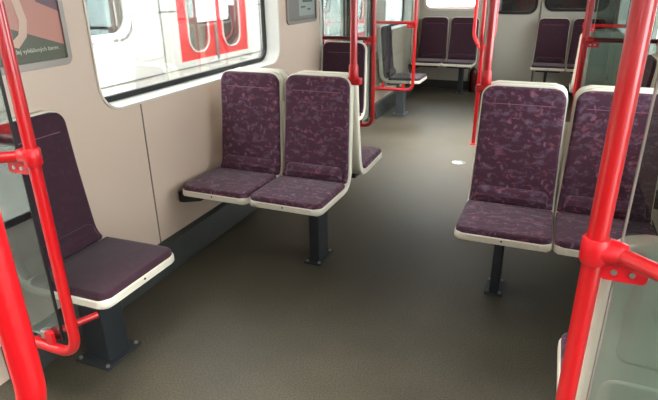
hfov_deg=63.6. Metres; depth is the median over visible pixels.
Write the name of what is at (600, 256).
pole
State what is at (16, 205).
handrail
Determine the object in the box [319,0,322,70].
trim
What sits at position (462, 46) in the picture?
backrest
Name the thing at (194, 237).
baseboard
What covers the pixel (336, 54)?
seat
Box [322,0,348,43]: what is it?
window
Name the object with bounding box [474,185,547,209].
lumbar cushion
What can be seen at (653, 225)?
baseboard
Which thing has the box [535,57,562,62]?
lumbar cushion
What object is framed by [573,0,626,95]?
screen
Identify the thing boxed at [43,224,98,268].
lumbar cushion
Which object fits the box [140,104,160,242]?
trim
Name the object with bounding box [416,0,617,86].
wall
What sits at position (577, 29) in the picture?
seat
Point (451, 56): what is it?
lumbar cushion
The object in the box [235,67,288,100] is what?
seat
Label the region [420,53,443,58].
lumbar cushion
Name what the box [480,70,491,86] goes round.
socket
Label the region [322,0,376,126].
screen
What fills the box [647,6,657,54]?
door
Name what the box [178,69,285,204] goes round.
seat
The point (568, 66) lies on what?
seat cushion
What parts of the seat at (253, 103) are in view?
joining panel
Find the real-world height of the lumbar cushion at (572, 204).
0.084 m
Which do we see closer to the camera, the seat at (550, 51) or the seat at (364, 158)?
the seat at (364, 158)
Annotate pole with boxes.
[0,211,46,399]
[348,0,361,84]
[470,0,499,144]
[475,0,497,92]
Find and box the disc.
[452,160,465,164]
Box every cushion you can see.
[13,112,101,246]
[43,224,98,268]
[49,236,171,300]
[183,167,276,198]
[220,71,280,174]
[223,154,274,173]
[250,175,344,209]
[282,74,349,183]
[285,162,342,182]
[361,146,380,167]
[381,25,393,78]
[386,67,395,77]
[388,73,425,80]
[415,58,444,63]
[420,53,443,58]
[442,59,474,64]
[449,54,473,59]
[456,200,552,244]
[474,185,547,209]
[531,62,564,68]
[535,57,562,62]
[555,211,655,249]
[561,332,567,366]
[563,195,645,221]
[566,64,574,68]
[569,58,575,63]
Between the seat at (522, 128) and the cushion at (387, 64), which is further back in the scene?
the cushion at (387, 64)
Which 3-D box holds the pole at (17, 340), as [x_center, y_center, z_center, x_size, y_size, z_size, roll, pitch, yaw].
[-0.468,0.206,0.582,0.214,2.190,0.190,8,24,21]
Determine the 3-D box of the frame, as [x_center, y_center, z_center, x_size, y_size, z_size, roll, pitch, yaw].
[-0.214,-1.616,4.193,0.014,0.415,0.560,8,24,21]
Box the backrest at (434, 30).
[418,17,447,58]
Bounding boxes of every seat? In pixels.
[12,110,173,370]
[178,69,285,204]
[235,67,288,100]
[249,73,353,265]
[297,70,381,177]
[322,41,366,119]
[377,24,426,115]
[408,16,448,68]
[441,17,479,93]
[454,83,567,296]
[491,80,567,94]
[530,18,570,81]
[552,88,657,256]
[556,233,657,399]
[565,18,606,73]
[569,31,624,92]
[570,85,657,209]
[641,54,657,87]
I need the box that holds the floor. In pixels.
[0,87,580,399]
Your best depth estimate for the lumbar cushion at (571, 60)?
7.11 m
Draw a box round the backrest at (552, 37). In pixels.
[533,18,569,63]
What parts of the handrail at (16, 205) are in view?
hand rail, clamp plate, glass panel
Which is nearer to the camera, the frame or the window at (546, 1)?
the frame
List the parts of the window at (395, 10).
pane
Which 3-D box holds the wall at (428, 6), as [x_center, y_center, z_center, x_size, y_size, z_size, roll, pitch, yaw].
[2.070,-2.535,9.291,1.400,1.620,0.060,8,24,21]
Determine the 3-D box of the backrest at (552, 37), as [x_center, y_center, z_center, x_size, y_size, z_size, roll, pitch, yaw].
[3.006,-2.139,7.165,0.405,0.584,0.096,8,24,21]
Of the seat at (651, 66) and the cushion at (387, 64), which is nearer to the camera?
the seat at (651, 66)
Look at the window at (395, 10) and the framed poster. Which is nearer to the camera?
the framed poster
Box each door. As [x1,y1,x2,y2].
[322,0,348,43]
[349,0,369,121]
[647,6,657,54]
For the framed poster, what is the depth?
2.10 m
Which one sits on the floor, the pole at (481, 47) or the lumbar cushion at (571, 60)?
the pole at (481, 47)
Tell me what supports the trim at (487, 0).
attached to the wall at (515, 38)
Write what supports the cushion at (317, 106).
on the seat at (317, 172)
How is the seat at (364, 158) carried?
attached to the seat at (282, 73)
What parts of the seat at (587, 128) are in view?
joining panel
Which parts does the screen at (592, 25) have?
hand rail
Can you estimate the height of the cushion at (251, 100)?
0.584 m
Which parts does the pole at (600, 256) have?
clamp plate, hand rail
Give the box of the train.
[85,0,443,96]
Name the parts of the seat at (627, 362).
panel, panel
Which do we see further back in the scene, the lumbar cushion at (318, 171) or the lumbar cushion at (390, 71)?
the lumbar cushion at (390, 71)
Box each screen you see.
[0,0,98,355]
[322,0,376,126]
[375,0,417,90]
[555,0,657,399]
[569,0,657,121]
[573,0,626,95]
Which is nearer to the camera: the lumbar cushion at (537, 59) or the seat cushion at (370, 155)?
the seat cushion at (370, 155)
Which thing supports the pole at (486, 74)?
attached to the seat at (522, 128)
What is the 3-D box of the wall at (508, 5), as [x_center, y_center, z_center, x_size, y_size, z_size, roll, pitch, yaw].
[3.792,-3.333,9.103,1.670,2.200,0.050,8,24,21]
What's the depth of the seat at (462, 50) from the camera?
7.57 m
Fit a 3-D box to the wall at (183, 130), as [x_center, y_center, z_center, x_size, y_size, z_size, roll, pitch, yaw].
[-0.902,-0.699,2.796,0.030,2.200,11.800,8,24,21]
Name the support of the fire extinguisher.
on the floor
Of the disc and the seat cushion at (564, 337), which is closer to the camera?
the seat cushion at (564, 337)
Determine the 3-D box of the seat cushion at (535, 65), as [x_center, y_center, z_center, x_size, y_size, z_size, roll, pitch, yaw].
[2.915,-1.789,7.058,0.413,0.036,0.374,8,24,21]
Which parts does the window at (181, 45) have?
pane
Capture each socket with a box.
[349,64,357,78]
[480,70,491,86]
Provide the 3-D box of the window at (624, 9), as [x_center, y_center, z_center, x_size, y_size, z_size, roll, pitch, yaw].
[3.341,-2.311,5.798,0.116,0.943,1.280,8,24,21]
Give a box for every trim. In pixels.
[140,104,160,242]
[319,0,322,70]
[368,0,372,117]
[484,0,487,38]
[531,0,542,81]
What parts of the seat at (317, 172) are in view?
plate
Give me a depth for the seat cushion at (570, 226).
2.40 m
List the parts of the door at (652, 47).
pane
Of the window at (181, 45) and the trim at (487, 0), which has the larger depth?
the trim at (487, 0)
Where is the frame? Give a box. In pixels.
[285,0,316,24]
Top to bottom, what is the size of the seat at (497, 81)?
0.661 m
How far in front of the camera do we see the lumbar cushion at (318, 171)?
3.04 m
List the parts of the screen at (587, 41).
clamp plate, hand rail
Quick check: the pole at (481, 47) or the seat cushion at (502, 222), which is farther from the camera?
the pole at (481, 47)
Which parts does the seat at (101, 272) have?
plate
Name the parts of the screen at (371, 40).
hand rail, clamp plate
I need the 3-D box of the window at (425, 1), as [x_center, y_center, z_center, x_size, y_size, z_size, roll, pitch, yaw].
[1.769,-3.045,7.559,0.810,0.660,0.057,8,24,21]
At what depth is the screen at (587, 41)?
3.90 m
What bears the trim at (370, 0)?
attached to the wall at (183, 130)
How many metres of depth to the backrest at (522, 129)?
2.61 m
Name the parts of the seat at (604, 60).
panel, panel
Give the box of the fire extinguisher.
[467,66,477,91]
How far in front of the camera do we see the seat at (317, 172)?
2.97 m
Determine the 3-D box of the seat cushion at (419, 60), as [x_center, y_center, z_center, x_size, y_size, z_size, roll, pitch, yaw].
[1.429,-2.002,7.625,0.413,0.036,0.374,8,24,21]
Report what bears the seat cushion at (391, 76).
on the seat at (387, 72)
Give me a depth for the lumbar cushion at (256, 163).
3.19 m
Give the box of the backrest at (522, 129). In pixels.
[469,85,566,209]
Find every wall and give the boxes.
[0,0,419,384]
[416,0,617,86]
[428,6,474,7]
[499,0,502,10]
[502,0,604,11]
[612,0,657,232]
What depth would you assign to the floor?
2.65 m
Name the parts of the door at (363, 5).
pane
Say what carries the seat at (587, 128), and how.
attached to the wall at (655, 212)
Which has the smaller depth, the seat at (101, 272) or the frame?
the seat at (101, 272)
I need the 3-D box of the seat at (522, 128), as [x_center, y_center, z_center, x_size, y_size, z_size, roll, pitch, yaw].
[0.862,0.009,2.548,0.425,1.036,0.541,8,24,21]
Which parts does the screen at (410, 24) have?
hand rail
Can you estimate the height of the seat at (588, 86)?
0.696 m
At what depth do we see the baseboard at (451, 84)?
8.05 m
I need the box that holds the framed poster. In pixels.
[0,0,71,75]
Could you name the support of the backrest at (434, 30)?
on the seat at (433, 45)
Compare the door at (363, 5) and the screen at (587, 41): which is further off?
the door at (363, 5)
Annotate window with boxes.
[82,0,279,109]
[385,0,411,29]
[424,0,480,10]
[498,0,538,13]
[545,0,609,11]
[617,0,630,35]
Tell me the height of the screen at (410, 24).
1.857 m
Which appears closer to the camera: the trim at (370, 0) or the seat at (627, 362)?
the seat at (627, 362)
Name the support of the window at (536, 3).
in the wall at (515, 38)
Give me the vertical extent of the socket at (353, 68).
0.103 m
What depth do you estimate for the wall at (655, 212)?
3.20 m
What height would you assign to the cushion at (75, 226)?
0.584 m
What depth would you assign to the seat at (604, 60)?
5.29 m
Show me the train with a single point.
(110, 21)
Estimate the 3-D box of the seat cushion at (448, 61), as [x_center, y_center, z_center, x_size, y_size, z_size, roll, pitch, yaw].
[1.827,-1.945,7.473,0.413,0.036,0.374,8,24,21]
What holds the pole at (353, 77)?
attached to the seat at (317, 172)
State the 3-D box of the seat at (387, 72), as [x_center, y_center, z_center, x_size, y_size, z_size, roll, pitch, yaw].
[0.874,-1.543,6.349,0.541,1.036,0.425,8,24,21]
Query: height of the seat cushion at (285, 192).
0.036 m
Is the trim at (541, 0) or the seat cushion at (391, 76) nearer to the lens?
the seat cushion at (391, 76)
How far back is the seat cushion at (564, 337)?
1.63 m
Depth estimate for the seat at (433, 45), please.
7.71 m
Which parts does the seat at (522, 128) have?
plate, joining panel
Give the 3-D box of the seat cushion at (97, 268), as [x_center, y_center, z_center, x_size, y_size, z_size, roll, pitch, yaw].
[-0.904,0.263,2.149,0.374,0.036,0.413,8,24,21]
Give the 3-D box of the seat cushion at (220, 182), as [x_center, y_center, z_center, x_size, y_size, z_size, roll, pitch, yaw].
[-0.565,-0.106,3.043,0.413,0.036,0.374,8,24,21]
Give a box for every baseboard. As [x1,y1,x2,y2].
[0,84,419,378]
[420,79,572,95]
[652,220,657,235]
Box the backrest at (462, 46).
[447,17,478,60]

